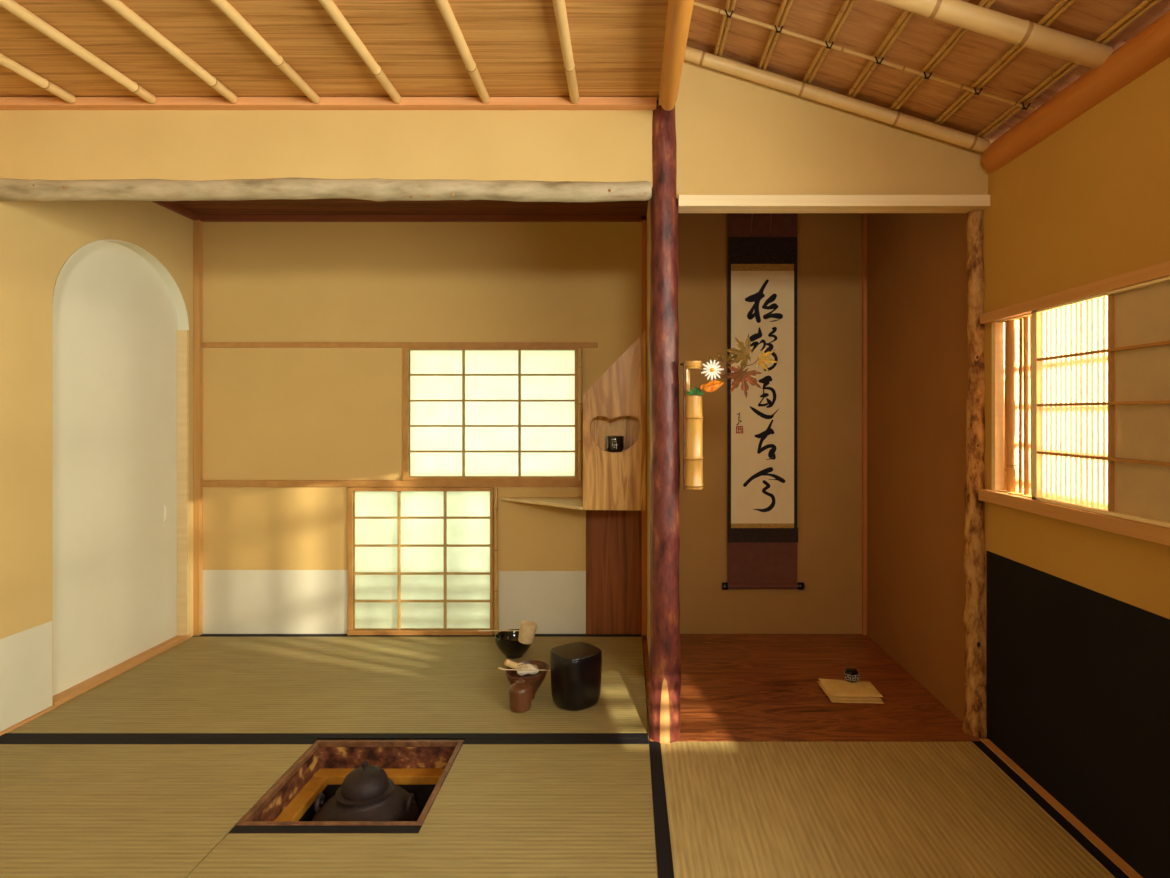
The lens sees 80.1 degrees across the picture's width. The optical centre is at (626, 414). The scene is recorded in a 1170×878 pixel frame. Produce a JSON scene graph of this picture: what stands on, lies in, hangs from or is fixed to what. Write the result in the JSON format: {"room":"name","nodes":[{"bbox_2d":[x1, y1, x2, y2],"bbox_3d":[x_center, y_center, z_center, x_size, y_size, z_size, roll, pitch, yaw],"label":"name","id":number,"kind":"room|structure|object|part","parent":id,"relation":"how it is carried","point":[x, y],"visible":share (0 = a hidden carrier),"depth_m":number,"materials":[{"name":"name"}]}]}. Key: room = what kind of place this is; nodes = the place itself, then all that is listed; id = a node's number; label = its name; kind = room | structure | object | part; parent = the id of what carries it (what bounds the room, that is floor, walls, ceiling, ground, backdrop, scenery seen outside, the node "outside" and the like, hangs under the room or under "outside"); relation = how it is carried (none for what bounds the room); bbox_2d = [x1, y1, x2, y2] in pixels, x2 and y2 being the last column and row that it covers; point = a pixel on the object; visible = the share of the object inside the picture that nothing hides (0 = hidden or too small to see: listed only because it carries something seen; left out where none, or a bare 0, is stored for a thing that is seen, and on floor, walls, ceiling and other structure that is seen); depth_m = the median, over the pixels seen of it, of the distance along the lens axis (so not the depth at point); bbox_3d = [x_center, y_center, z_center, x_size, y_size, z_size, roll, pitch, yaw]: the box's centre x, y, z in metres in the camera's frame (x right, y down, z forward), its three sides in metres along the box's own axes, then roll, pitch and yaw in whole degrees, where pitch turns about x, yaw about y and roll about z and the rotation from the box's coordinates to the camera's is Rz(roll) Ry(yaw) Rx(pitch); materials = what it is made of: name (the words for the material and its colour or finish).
{"room":"japanese tea room","nodes":[
{"label":"japanese tea room","id":0,"kind":"room"},
{"bbox_2d":[0,200,192,731],"bbox_3d":[-1.884,-0.120,0.732,0.042,2.260,4.664,0,0,0],"label":"wall","id":1,"kind":"structure","parent":0,"point":[37,238],"depth_m":2.19,"materials":[{"name":"beige paint"}]},
{"bbox_2d":[0,705,55,735],"bbox_3d":[-1.859,0.956,0.329,0.013,0.028,3.857,0,0,0],"label":"baseboard","id":2,"kind":"structure","parent":1,"relation":"attached to","point":[52,707],"depth_m":2.15,"materials":[{"name":"brown wood"}]},
{"bbox_2d":[53,240,189,706],"bbox_3d":[-1.897,0.115,2.604,0.076,1.690,0.795,0,0,0],"label":"door","id":3,"kind":"structure","parent":1,"relation":"in","point":[121,323],"depth_m":2.60,"materials":[{"name":"paper"}]},
{"bbox_3d":[-1.885,0.947,2.607,0.051,0.026,0.700,0,0,0],"label":"sill","id":4,"kind":"part","parent":3,"relation":"part of","materials":[{"name":"brown wood"}]},
{"bbox_3d":[-1.901,0.405,2.860,0.015,0.072,0.011,0,0,0],"label":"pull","id":5,"kind":"part","parent":3,"relation":"part of","materials":[{"name":"beige paper"}]},
{"bbox_2d":[0,0,668,99],"bbox_3d":[-0.875,-0.925,0.224,1.980,0.014,3.647,0,0,0],"label":"ceiling","id":6,"kind":"structure","parent":0,"point":[514,46],"depth_m":1.74,"materials":[{"name":"brown wood"}]},
{"bbox_2d":[0,53,75,102],"bbox_3d":[-1.594,-0.906,0.224,0.032,0.032,3.548,0,0,0],"label":"bamboo pole","id":7,"kind":"object","parent":6,"relation":"attached to","point":[45,84],"visible":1,"depth_m":1.86,"materials":[{"name":"brown wood"}]},
{"bbox_2d":[0,0,155,102],"bbox_3d":[-1.364,-0.906,0.224,0.033,0.032,3.548,0,0,0],"label":"bamboo pole","id":8,"kind":"object","parent":6,"relation":"attached to","point":[11,6],"visible":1,"depth_m":1.70,"materials":[{"name":"brown wood"}]},
{"bbox_2d":[102,0,237,102],"bbox_3d":[-1.128,-0.906,0.224,0.032,0.031,3.548,0,0,0],"label":"bamboo pole","id":9,"kind":"object","parent":6,"relation":"attached to","point":[118,6],"visible":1,"depth_m":1.70,"materials":[{"name":"brown wood"}]},
{"bbox_2d":[211,0,319,102],"bbox_3d":[-0.892,-0.906,0.224,0.032,0.031,3.548,0,0,0],"label":"bamboo pole","id":10,"kind":"object","parent":6,"relation":"attached to","point":[224,6],"visible":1,"depth_m":1.70,"materials":[{"name":"brown wood"}]},
{"bbox_2d":[318,0,401,102],"bbox_3d":[-0.659,-0.906,0.224,0.032,0.031,3.548,0,0,0],"label":"bamboo pole","id":11,"kind":"object","parent":6,"relation":"attached to","point":[329,6],"visible":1,"depth_m":1.70,"materials":[{"name":"brown wood"}]},
{"bbox_2d":[435,0,489,102],"bbox_3d":[-0.406,-0.906,0.224,0.032,0.031,3.548,0,0,0],"label":"bamboo pole","id":12,"kind":"object","parent":6,"relation":"attached to","point":[444,7],"visible":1,"depth_m":1.70,"materials":[{"name":"brown wood"}]},
{"bbox_2d":[552,0,578,103],"bbox_3d":[-0.150,-0.906,0.224,0.034,0.033,3.548,0,0,0],"label":"bamboo pole","id":13,"kind":"object","parent":6,"relation":"attached to","point":[559,6],"visible":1,"depth_m":1.70,"materials":[{"name":"brown wood"}]},
{"bbox_2d":[661,0,693,110],"bbox_3d":[0.113,-0.889,0.211,0.068,0.075,3.522,0,0,0],"label":"log","id":14,"kind":"object","parent":6,"relation":"attached to","point":[679,15],"visible":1,"depth_m":1.62,"materials":[{"name":"brown wood"}]},
{"bbox_2d":[170,198,647,214],"bbox_3d":[-0.887,-0.871,2.550,1.955,0.018,0.929,0,0,0],"label":"ceiling","id":15,"kind":"structure","parent":0,"point":[332,206],"depth_m":2.90,"materials":[{"name":"brown wood"}]},
{"bbox_2d":[0,46,987,198],"bbox_3d":[-0.404,-0.870,2.060,2.922,0.471,0.050,0,0,0],"label":"wall","id":16,"kind":"structure","parent":0,"point":[194,145],"depth_m":2.03,"materials":[{"name":"beige paint"}]},
{"bbox_2d":[0,97,656,109],"bbox_3d":[-0.890,-0.904,2.018,1.950,0.024,0.035,0,0,0],"label":"trim","id":17,"kind":"structure","parent":16,"relation":"attached to","point":[6,103],"depth_m":2.00,"materials":[{"name":"brown wood"}]},
{"bbox_2d":[203,213,861,633],"bbox_3d":[-0.393,-0.120,3.038,3.025,2.260,0.052,0,0,0],"label":"wall","id":18,"kind":"structure","parent":0,"point":[270,413],"depth_m":3.01,"materials":[{"name":"paint"}]},
{"bbox_2d":[193,220,202,635],"bbox_3d":[-1.852,0.055,3.001,0.026,1.790,0.026,0,0,0],"label":"corner post","id":19,"kind":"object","parent":18,"relation":"attached to","point":[197,224],"depth_m":2.99,"materials":[{"name":"brown wood"}]},
{"bbox_2d":[201,480,580,486],"bbox_3d":[-1.036,0.296,3.007,1.674,0.028,0.014,0,0,0],"label":"trim","id":20,"kind":"structure","parent":18,"relation":"attached to","point":[204,483],"depth_m":3.00,"materials":[{"name":"brown wood"}]},
{"bbox_2d":[201,342,596,346],"bbox_3d":[-1.001,-0.304,3.008,1.746,0.022,0.012,0,0,0],"label":"trim","id":21,"kind":"structure","parent":18,"relation":"attached to","point":[203,344],"depth_m":3.00,"materials":[{"name":"brown wood"}]},
{"bbox_2d":[152,201,646,221],"bbox_3d":[-0.890,-0.850,2.550,1.950,0.026,0.929,0,0,0],"label":"trim","id":22,"kind":"structure","parent":18,"relation":"attached to","point":[169,205],"depth_m":2.99,"materials":[{"name":"brown wood"}]},
{"bbox_2d":[347,487,492,634],"bbox_3d":[-0.892,0.631,3.013,0.627,0.638,0.038,0,0,0],"label":"window","id":23,"kind":"structure","parent":18,"relation":"in","point":[424,555],"depth_m":3.03,"materials":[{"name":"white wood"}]},
{"bbox_2d":[494,488,497,634],"bbox_3d":[-0.566,0.633,3.004,0.019,0.633,0.019,0,0,0],"label":"strip","id":24,"kind":"object","parent":23,"relation":"attached to","point":[495,489],"visible":0.94,"depth_m":3.00,"materials":[{"name":"brown wood"}]},
{"bbox_2d":[403,347,578,479],"bbox_3d":[-0.588,-0.005,3.013,0.759,0.574,0.038,0,0,0],"label":"window","id":25,"kind":"structure","parent":18,"relation":"in","point":[496,412],"depth_m":3.03,"materials":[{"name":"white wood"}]},
{"bbox_2d":[578,348,581,480],"bbox_3d":[-0.202,-0.002,2.996,0.019,0.568,0.019,0,0,0],"label":"strip","id":26,"kind":"object","parent":25,"relation":"attached to","point":[579,349],"visible":1,"depth_m":2.99,"materials":[{"name":"brown wood"}]},
{"bbox_2d":[500,497,582,509],"bbox_3d":[-0.359,0.362,2.857,0.382,0.012,0.313,0,0,0],"label":"corner shelf","id":27,"kind":"object","parent":18,"relation":"attached to","point":[565,502],"visible":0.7,"depth_m":2.89,"materials":[{"name":"brown wood"}]},
{"bbox_2d":[586,510,641,634],"bbox_3d":[-0.050,0.662,3.010,0.256,0.575,0.008,0,0,0],"label":"wall panel","id":28,"kind":"object","parent":18,"relation":"attached to","point":[613,537],"visible":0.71,"depth_m":3.01,"materials":[{"name":"red wood"}]},
{"bbox_2d":[642,217,645,634],"bbox_3d":[0.074,0.045,3.004,0.020,1.810,0.020,0,0,0],"label":"trim","id":29,"kind":"structure","parent":18,"relation":"attached to","point":[643,221],"depth_m":2.99,"materials":[{"name":"brown wood"}]},
{"bbox_2d":[722,213,804,589],"bbox_3d":[0.587,-0.135,3.000,0.354,1.777,0.031,0,0,0],"label":"scroll","id":30,"kind":"object","parent":18,"relation":"hanging from","point":[762,530],"visible":0.95,"depth_m":3.00,"materials":[{"name":"beige paper"}]},
{"bbox_2d":[862,213,866,634],"bbox_3d":[1.027,-0.045,3.005,0.018,1.990,0.018,0,0,0],"label":"trim","id":31,"kind":"structure","parent":18,"relation":"attached to","point":[864,215],"depth_m":3.00,"materials":[{"name":"brown wood"}]},
{"bbox_2d":[647,1,668,654],"bbox_3d":[0.102,-0.087,0.707,0.033,2.075,4.614,0,0,0],"label":"wall","id":32,"kind":"structure","parent":0,"point":[648,207],"depth_m":2.75,"materials":[{"name":"paint"}]},
{"bbox_2d":[583,331,644,509],"bbox_3d":[-0.050,0.020,2.756,0.243,0.701,0.112,0,0,0],"label":"board","id":33,"kind":"object","parent":32,"relation":"attached to","point":[614,404],"visible":1,"depth_m":2.70,"materials":[{"name":"brown wood"}]},
{"bbox_2d":[606,435,623,451],"bbox_3d":[-0.047,0.113,2.750,0.072,0.066,0.073,0,0,0],"label":"caddy","id":34,"kind":"object","parent":33,"relation":"on","point":[614,443],"visible":0.98,"depth_m":2.72,"materials":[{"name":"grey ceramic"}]},
{"bbox_3d":[-0.047,0.089,2.750,0.072,0.019,0.072,0,0,0],"label":"lid","id":35,"kind":"part","parent":34,"relation":"part of","materials":[{"name":"black paint"}]},
{"bbox_2d":[686,0,1169,142],"bbox_3d":[0.608,-0.952,0.236,0.985,0.321,3.672,0,0,0],"label":"ceiling","id":36,"kind":"structure","parent":0,"point":[868,23],"depth_m":1.77,"materials":[{"name":"brown wood"}]},
{"bbox_2d":[713,0,735,56],"bbox_3d":[0.263,-1.044,0.240,0.025,0.016,3.580,0,0,0],"label":"rafter","id":37,"kind":"object","parent":36,"relation":"attached to","point":[727,5],"visible":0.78,"depth_m":1.87,"materials":[{"name":"brown wood"}]},
{"bbox_2d":[757,0,792,69],"bbox_3d":[0.390,-1.005,0.240,0.025,0.016,3.580,0,0,0],"label":"rafter","id":38,"kind":"object","parent":36,"relation":"attached to","point":[783,4],"visible":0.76,"depth_m":1.83,"materials":[{"name":"brown wood"}]},
{"bbox_2d":[802,0,856,83],"bbox_3d":[0.520,-0.964,0.240,0.025,0.016,3.580,0,0,0],"label":"rafter","id":39,"kind":"object","parent":36,"relation":"attached to","point":[842,10],"visible":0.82,"depth_m":1.76,"materials":[{"name":"brown wood"}]},
{"bbox_2d":[684,46,990,152],"bbox_3d":[0.581,-0.919,2.012,0.934,0.321,0.040,0,0,0],"label":"bamboo purlin","id":40,"kind":"object","parent":36,"relation":"attached to","point":[972,142],"visible":0.91,"depth_m":2.00,"materials":[{"name":"brown wood"}]},
{"bbox_2d":[693,1,1034,110],"bbox_3d":[0.583,-0.932,1.788,0.931,0.296,0.018,0,0,0],"label":"cane","id":41,"kind":"object","parent":36,"relation":"attached to","point":[974,90],"visible":1,"depth_m":1.78,"materials":[{"name":"brown wood"}]},
{"bbox_2d":[846,10,914,97],"bbox_3d":[0.648,-0.924,0.240,0.025,0.016,3.580,0,0,0],"label":"rafter","id":42,"kind":"object","parent":36,"relation":"attached to","point":[904,14],"visible":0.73,"depth_m":1.75,"materials":[{"name":"brown wood"}]},
{"bbox_2d":[889,0,995,110],"bbox_3d":[0.772,-0.886,0.240,0.025,0.016,3.580,0,0,0],"label":"rafter","id":43,"kind":"object","parent":36,"relation":"attached to","point":[948,44],"visible":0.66,"depth_m":1.73,"materials":[{"name":"brown wood"}]},
{"bbox_2d":[933,0,1076,124],"bbox_3d":[0.901,-0.846,0.240,0.025,0.016,3.580,0,0,0],"label":"rafter","id":44,"kind":"object","parent":36,"relation":"attached to","point":[1061,6],"visible":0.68,"depth_m":1.68,"materials":[{"name":"brown wood"}]},
{"bbox_2d":[975,0,1161,137],"bbox_3d":[1.024,-0.807,0.240,0.025,0.016,3.580,0,0,0],"label":"rafter","id":45,"kind":"object","parent":36,"relation":"attached to","point":[1144,6],"visible":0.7,"depth_m":1.62,"materials":[{"name":"brown wood"}]},
{"bbox_2d":[867,57,1169,877],"bbox_3d":[1.077,-0.120,0.707,0.081,2.260,4.614,0,0,0],"label":"wall","id":46,"kind":"structure","parent":0,"point":[918,359],"depth_m":1.81,"materials":[{"name":"brown paint"}]},
{"bbox_2d":[980,739,1142,877],"bbox_3d":[1.044,0.973,0.215,0.026,0.054,3.630,0,0,0],"label":"baseboard","id":47,"kind":"structure","parent":46,"relation":"attached to","point":[1128,870],"depth_m":1.65,"materials":[{"name":"brown wood"}]},
{"bbox_2d":[978,261,1169,545],"bbox_3d":[1.071,-0.022,1.600,0.081,0.545,0.880,0,0,0],"label":"window","id":48,"kind":"structure","parent":46,"relation":"in","point":[1131,528],"depth_m":1.73,"materials":[{"name":"brown wood"}]},
{"bbox_2d":[1004,316,1031,495],"bbox_3d":[1.085,-0.030,1.738,0.038,0.640,0.506,0,0,0],"label":"lattice","id":49,"kind":"object","parent":48,"relation":"attached to","point":[1018,333],"visible":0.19,"depth_m":1.93,"materials":[{"name":"brown wood"}]},
{"bbox_3d":[1.059,0.234,1.600,0.056,0.033,0.880,0,0,0],"label":"sill","id":50,"kind":"part","parent":48,"relation":"part of","materials":[{"name":"brown wood"}]},
{"bbox_3d":[1.061,-0.281,1.600,0.052,0.028,0.880,0,0,0],"label":"rail","id":51,"kind":"part","parent":48,"relation":"part of","materials":[{"name":"brown wood"}]},
{"bbox_2d":[1032,276,1169,527],"bbox_3d":[1.047,-0.025,1.488,0.016,0.483,0.595,0,0,0],"label":"shoji panel","id":52,"kind":"object","parent":48,"relation":"attached to","point":[1101,362],"visible":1,"depth_m":1.53,"materials":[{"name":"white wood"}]},
{"bbox_2d":[982,10,1169,172],"bbox_3d":[1.072,-0.742,0.255,0.096,0.096,3.550,0,0,0],"label":"log","id":53,"kind":"object","parent":46,"relation":"on","point":[1150,47],"visible":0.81,"depth_m":1.57,"materials":[{"name":"brown wood"}]},
{"bbox_2d":[874,0,1112,68],"bbox_3d":[0.581,-0.919,1.514,0.937,0.330,0.050,0,0,0],"label":"bamboo purlin","id":54,"kind":"object","parent":53,"relation":"on","point":[969,16],"visible":1,"depth_m":1.50,"materials":[{"name":"brown wood"}]},
{"bbox_3d":[-0.394,1.020,0.732,3.022,0.040,4.664,0,0,0],"label":"floor","id":55,"kind":"structure","parent":0,"visible":0},
{"bbox_2d":[0,738,317,877],"bbox_3d":[-1.387,0.974,1.069,0.957,0.050,1.939,0,0,0],"label":"mat","id":56,"kind":"object","parent":55,"relation":"on","point":[70,807],"visible":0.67,"depth_m":1.72,"materials":[{"name":"beige plant"}]},
{"bbox_2d":[0,634,648,739],"bbox_3d":[-0.900,0.974,2.526,1.929,0.050,0.972,0,0,0],"label":"mat","id":57,"kind":"object","parent":55,"relation":"on","point":[320,686],"visible":0.77,"depth_m":2.36,"materials":[{"name":"beige plant"}]},
{"bbox_2d":[495,629,530,658],"bbox_3d":[-0.444,0.908,2.740,0.151,0.083,0.151,0,0,0],"label":"bowl","id":58,"kind":"object","parent":57,"relation":"on","point":[507,642],"visible":0.77,"depth_m":2.69,"materials":[{"name":"ceramic"}]},
{"bbox_2d":[478,621,536,643],"bbox_3d":[-0.465,0.840,2.684,0.233,0.082,0.063,0,0,0],"label":"ladle","id":59,"kind":"object","parent":58,"relation":"on","point":[527,630],"visible":1,"depth_m":2.66,"materials":[{"name":"beige wood"}]},
{"bbox_3d":[-0.496,0.837,2.697,0.171,0.013,0.005,0,0,9],"label":"ladle handle","id":60,"kind":"part","parent":59,"relation":"part of","materials":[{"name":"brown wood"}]},
{"bbox_2d":[518,621,536,643],"bbox_3d":[-0.385,0.840,2.684,0.072,0.082,0.063,0,0,0],"label":"cup","id":61,"kind":"object","parent":59,"relation":"on","point":[527,630],"depth_m":2.66,"materials":[{"name":"brown wood"}]},
{"bbox_2d":[509,679,531,712],"bbox_3d":[-0.344,0.900,2.243,0.073,0.098,0.073,0,0,0],"label":"container","id":62,"kind":"object","parent":57,"relation":"on","point":[520,692],"visible":1,"depth_m":2.22,"materials":[{"name":"orange ceramic"}]},
{"bbox_3d":[-0.344,0.856,2.243,0.033,0.010,0.033,0,0,0],"label":"lid","id":63,"kind":"part","parent":62,"relation":"part of","materials":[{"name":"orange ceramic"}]},
{"bbox_2d":[505,660,548,698],"bbox_3d":[-0.336,0.898,2.336,0.144,0.103,0.138,0,0,0],"label":"bowl","id":64,"kind":"object","parent":57,"relation":"on","point":[536,680],"visible":0.56,"depth_m":2.32,"materials":[{"name":"brown ceramic"}]},
{"bbox_2d":[504,659,527,670],"bbox_3d":[-0.368,0.838,2.314,0.081,0.056,0.033,0,0,-32],"label":"whisk","id":65,"kind":"object","parent":64,"relation":"in","point":[509,663],"visible":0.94,"depth_m":2.30,"materials":[{"name":"brown wood"}]},
{"bbox_3d":[-0.386,0.828,2.308,0.044,0.035,0.021,0,0,-25],"label":"whisk handle","id":66,"kind":"part","parent":65,"relation":"part of","materials":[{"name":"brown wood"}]},
{"bbox_2d":[498,667,549,670],"bbox_3d":[-0.339,0.840,2.303,0.174,0.014,0.007,0,0,-2],"label":"scoop","id":67,"kind":"object","parent":64,"relation":"on","point":[499,667],"visible":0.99,"depth_m":2.30,"materials":[{"name":"brown wood"}]},
{"bbox_2d":[517,664,538,675],"bbox_3d":[-0.335,0.856,2.337,0.072,0.030,0.052,0,0,-14],"label":"linen cloth","id":68,"kind":"object","parent":64,"relation":"in","point":[530,666],"visible":0.87,"depth_m":2.32,"materials":[{"name":"beige fabric"}]},
{"bbox_2d":[550,642,601,710],"bbox_3d":[-0.168,0.862,2.292,0.149,0.175,0.149,0,0,-39],"label":"jar","id":69,"kind":"object","parent":57,"relation":"on","point":[575,667],"visible":1,"depth_m":2.23,"materials":[{"name":"black ceramic"}]},
{"bbox_3d":[-0.168,0.779,2.292,0.148,0.009,0.148,0,0,-38],"label":"lid","id":70,"kind":"part","parent":69,"relation":"part of","materials":[{"name":"black ceramic"}]},
{"bbox_2d":[186,738,657,877],"bbox_3d":[-0.421,0.974,1.069,0.968,0.050,1.939,0,0,0],"label":"mat","id":71,"kind":"object","parent":55,"relation":"on","point":[504,807],"visible":1,"depth_m":1.59,"materials":[{"name":"beige plant"}]},
{"bbox_2d":[236,740,463,825],"bbox_3d":[-0.690,1.129,1.817,0.429,0.363,0.420,0,0,0],"label":"hearth","id":72,"kind":"object","parent":71,"relation":"in","point":[421,768],"visible":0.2,"depth_m":1.97,"materials":[{"name":"brown wood"}]},
{"bbox_2d":[312,761,419,820],"bbox_3d":[-0.686,1.051,1.820,0.280,0.288,0.280,0,0,0],"label":"kettle","id":73,"kind":"object","parent":72,"relation":"on","point":[366,793],"visible":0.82,"depth_m":1.78,"materials":[{"name":"black metal"}]},
{"bbox_3d":[-0.686,0.953,1.820,0.119,0.051,0.119,0,0,0],"label":"lid","id":74,"kind":"part","parent":73,"relation":"part of","materials":[{"name":"metal"}]},
{"bbox_3d":[-0.686,0.918,1.820,0.018,0.022,0.018,0,0,0],"label":"knob","id":75,"kind":"part","parent":73,"relation":"part of","materials":[{"name":"metal"}]},
{"bbox_2d":[642,634,981,741],"bbox_3d":[0.553,0.974,2.518,0.973,0.050,0.989,0,0,0],"label":"board","id":76,"kind":"object","parent":55,"relation":"on","point":[735,687],"visible":0.71,"depth_m":2.36,"materials":[{"name":"brown wood"}]},
{"bbox_2d":[648,99,680,743],"bbox_3d":[0.112,0.015,2.055,0.096,1.871,0.096,0,0,0],"label":"post","id":77,"kind":"object","parent":76,"relation":"on","point":[664,722],"visible":0.96,"depth_m":2.02,"materials":[{"name":"red wood"}]},
{"bbox_2d":[0,177,651,201],"bbox_3d":[-0.897,-0.664,2.050,1.939,0.072,0.068,0,0,0],"label":"log","id":78,"kind":"object","parent":77,"relation":"attached to","point":[294,188],"visible":1,"depth_m":2.02,"materials":[{"name":"beige wood"}]},
{"bbox_2d":[680,361,703,489],"bbox_3d":[0.194,0.029,2.020,0.060,0.372,0.060,0,0,-24],"label":"vase","id":79,"kind":"object","parent":77,"relation":"hanging from","point":[693,418],"visible":1,"depth_m":2.00,"materials":[{"name":"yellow wood"}]},
{"bbox_2d":[686,386,703,395],"bbox_3d":[0.193,-0.046,1.997,0.046,0.073,0.034,0,0,34],"label":"sprig","id":80,"kind":"object","parent":79,"relation":"in","point":[695,390],"visible":0.98,"depth_m":1.99,"materials":[{"name":"green plant"}]},
{"bbox_2d":[696,380,722,395],"bbox_3d":[0.231,-0.054,1.993,0.092,0.089,0.038,0,0,9],"label":"leaf","id":81,"kind":"object","parent":79,"relation":"in","point":[711,386],"visible":0.94,"depth_m":1.99,"materials":[{"name":"orange plant"}]},
{"bbox_2d":[697,360,723,395],"bbox_3d":[0.235,-0.085,1.998,0.085,0.149,0.021,0,0,19],"label":"daisy","id":82,"kind":"object","parent":79,"relation":"in","point":[712,370],"visible":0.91,"depth_m":1.99,"materials":[{"name":"white plant"}]},
{"bbox_2d":[698,334,777,398],"bbox_3d":[0.315,-0.121,1.996,0.241,0.222,0.040,0,0,6],"label":"branch","id":83,"kind":"object","parent":79,"relation":"in","point":[739,376],"visible":0.99,"depth_m":1.99,"materials":[{"name":"brown plant"}]},
{"bbox_2d":[678,195,989,212],"bbox_3d":[0.604,-0.624,2.058,0.907,0.034,0.075,0,0,0],"label":"beam","id":84,"kind":"structure","parent":77,"relation":"attached to","point":[686,203],"depth_m":2.02,"materials":[{"name":"beige wood"}]},
{"bbox_2d":[817,667,883,703],"bbox_3d":[0.755,0.913,2.359,0.176,0.071,0.169,0,0,0],"label":"folded cloth","id":85,"kind":"object","parent":76,"relation":"on","point":[840,691],"depth_m":2.33,"materials":[{"name":"beige fabric"}]},
{"bbox_3d":[0.777,0.899,2.405,0.054,0.043,0.054,0,0,0],"label":"incense burner","id":86,"kind":"part","parent":85,"relation":"part of","materials":[{"name":"ceramic"}]},
{"bbox_3d":[0.777,0.882,2.405,0.044,0.009,0.038,0,0,-14],"label":"lid","id":87,"kind":"part","parent":85,"relation":"part of","materials":[{"name":"black paint"}]},
{"bbox_3d":[0.777,0.901,2.405,0.054,0.019,0.054,0,0,0],"label":"lattice trim","id":88,"kind":"part","parent":85,"relation":"part of","materials":[{"name":"grey ceramic"}]},
{"bbox_2d":[962,210,986,738],"bbox_3d":[1.046,0.090,2.077,0.083,1.722,0.079,0,0,31],"label":"post","id":89,"kind":"object","parent":76,"relation":"on","point":[974,564],"visible":0.84,"depth_m":2.06,"materials":[{"name":"brown wood"}]},
{"bbox_2d":[649,741,1129,877],"bbox_3d":[0.547,0.974,1.061,0.967,0.050,1.922,0,0,0],"label":"mat","id":90,"kind":"object","parent":55,"relation":"on","point":[721,809],"visible":0.87,"depth_m":1.64,"materials":[{"name":"beige plant"}]}
]}

